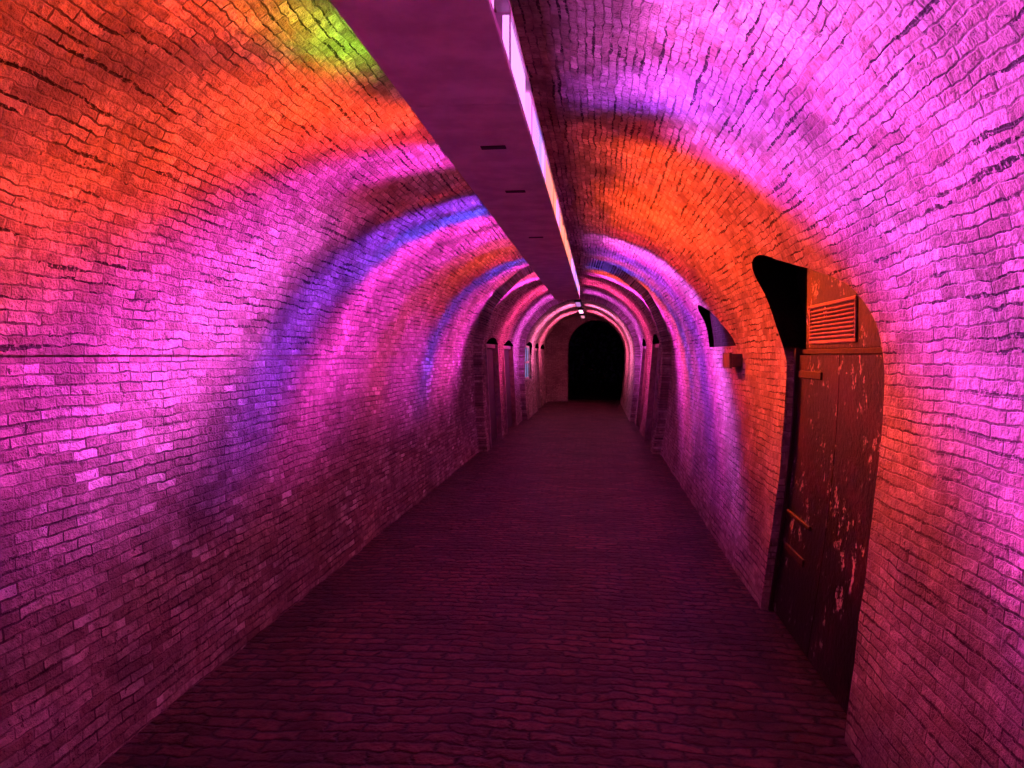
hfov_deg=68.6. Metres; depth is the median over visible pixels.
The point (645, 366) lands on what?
post
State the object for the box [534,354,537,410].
post
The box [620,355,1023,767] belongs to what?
wall
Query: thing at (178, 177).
ceiling
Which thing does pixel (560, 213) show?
tile
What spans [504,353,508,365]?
panel
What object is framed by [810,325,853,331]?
louvre slat
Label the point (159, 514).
wall
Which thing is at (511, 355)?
post
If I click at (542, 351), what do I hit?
post
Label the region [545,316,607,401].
wall
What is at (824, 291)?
transom panel
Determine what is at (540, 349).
post
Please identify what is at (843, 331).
louvre slat
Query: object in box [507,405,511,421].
panel
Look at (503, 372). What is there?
post
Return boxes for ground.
[568,382,620,399]
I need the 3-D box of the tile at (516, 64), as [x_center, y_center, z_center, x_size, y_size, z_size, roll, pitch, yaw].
[0.012,-1.243,2.972,0.024,0.165,0.600,0,2,6]
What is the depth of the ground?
30.97 m
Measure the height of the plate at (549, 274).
0.030 m
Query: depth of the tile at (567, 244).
8.21 m
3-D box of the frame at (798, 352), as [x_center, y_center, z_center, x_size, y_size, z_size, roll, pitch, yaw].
[1.745,0.608,4.720,0.230,1.660,0.030,0,2,6]
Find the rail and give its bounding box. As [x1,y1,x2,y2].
[494,0,579,286]
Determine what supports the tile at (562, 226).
attached to the core
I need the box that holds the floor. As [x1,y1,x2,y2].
[97,400,860,767]
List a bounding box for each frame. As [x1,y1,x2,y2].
[768,349,810,610]
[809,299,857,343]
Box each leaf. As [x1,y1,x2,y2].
[487,348,496,441]
[504,349,511,427]
[650,354,657,439]
[773,355,839,656]
[807,355,883,714]
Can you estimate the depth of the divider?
3.57 m
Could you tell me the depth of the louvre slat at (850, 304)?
4.13 m
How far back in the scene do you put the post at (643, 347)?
17.12 m
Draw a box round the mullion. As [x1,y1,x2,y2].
[526,346,527,376]
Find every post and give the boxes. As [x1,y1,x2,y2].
[484,344,491,448]
[493,345,502,438]
[502,345,507,433]
[508,346,516,425]
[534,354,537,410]
[535,348,540,407]
[540,349,543,405]
[541,349,545,402]
[636,346,645,425]
[639,347,646,431]
[644,344,657,440]
[650,343,660,450]
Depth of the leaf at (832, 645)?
3.58 m
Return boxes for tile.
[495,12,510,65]
[503,15,524,111]
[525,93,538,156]
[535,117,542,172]
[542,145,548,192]
[549,171,551,198]
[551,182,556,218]
[557,202,560,231]
[560,213,561,235]
[562,226,565,249]
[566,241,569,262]
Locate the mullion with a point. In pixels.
(527, 346)
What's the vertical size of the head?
0.070 m
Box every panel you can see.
[330,0,518,105]
[410,96,555,221]
[487,353,492,367]
[490,414,495,433]
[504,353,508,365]
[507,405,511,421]
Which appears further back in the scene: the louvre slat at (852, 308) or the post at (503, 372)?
the post at (503, 372)
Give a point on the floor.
(560, 599)
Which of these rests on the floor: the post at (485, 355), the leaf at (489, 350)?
the post at (485, 355)
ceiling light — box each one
[574,299,581,306]
[578,306,583,312]
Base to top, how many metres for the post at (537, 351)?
1.820 m
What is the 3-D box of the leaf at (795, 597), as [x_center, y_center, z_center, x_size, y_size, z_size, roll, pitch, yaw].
[1.699,0.634,4.315,0.190,1.600,0.778,0,2,6]
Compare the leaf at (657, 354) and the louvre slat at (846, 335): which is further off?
the leaf at (657, 354)
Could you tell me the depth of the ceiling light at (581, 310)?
19.95 m
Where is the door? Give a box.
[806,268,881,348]
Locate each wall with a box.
[0,355,546,767]
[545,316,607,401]
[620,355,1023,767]
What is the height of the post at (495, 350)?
1.820 m
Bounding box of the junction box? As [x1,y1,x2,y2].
[723,353,741,367]
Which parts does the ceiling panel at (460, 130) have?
access slot, access slot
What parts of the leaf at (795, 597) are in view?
strap hinge, strap hinge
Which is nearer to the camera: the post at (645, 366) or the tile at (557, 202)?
the tile at (557, 202)
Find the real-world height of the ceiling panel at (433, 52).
0.030 m
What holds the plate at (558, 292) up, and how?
attached to the core
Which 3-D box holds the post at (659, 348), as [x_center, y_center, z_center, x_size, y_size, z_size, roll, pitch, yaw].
[2.473,0.223,12.606,0.299,1.820,0.067,0,2,6]
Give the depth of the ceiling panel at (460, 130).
3.74 m
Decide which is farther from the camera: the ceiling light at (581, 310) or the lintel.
the ceiling light at (581, 310)
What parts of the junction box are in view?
lid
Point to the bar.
(799, 520)
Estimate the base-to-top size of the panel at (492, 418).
0.430 m
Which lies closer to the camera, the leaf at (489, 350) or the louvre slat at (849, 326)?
the louvre slat at (849, 326)
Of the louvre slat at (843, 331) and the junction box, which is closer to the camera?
the louvre slat at (843, 331)
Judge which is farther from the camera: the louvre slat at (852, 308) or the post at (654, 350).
the post at (654, 350)
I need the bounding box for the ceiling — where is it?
[0,0,1023,354]
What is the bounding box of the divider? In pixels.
[531,98,531,135]
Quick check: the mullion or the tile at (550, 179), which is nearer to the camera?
the tile at (550, 179)
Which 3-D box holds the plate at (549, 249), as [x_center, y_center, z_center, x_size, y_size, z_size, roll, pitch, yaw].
[0.255,-1.284,6.946,0.447,0.030,2.642,0,2,6]
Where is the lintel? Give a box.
[802,347,882,353]
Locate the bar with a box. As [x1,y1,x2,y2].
[786,509,810,530]
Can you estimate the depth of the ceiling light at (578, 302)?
16.98 m
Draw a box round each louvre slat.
[809,329,853,335]
[809,334,853,338]
[810,303,853,313]
[810,307,853,316]
[810,312,853,320]
[810,316,853,324]
[810,321,853,327]
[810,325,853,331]
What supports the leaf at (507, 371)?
attached to the post at (503, 372)
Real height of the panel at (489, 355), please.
0.430 m
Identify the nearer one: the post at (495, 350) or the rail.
the rail
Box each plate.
[497,219,568,263]
[529,263,575,285]
[545,286,579,299]

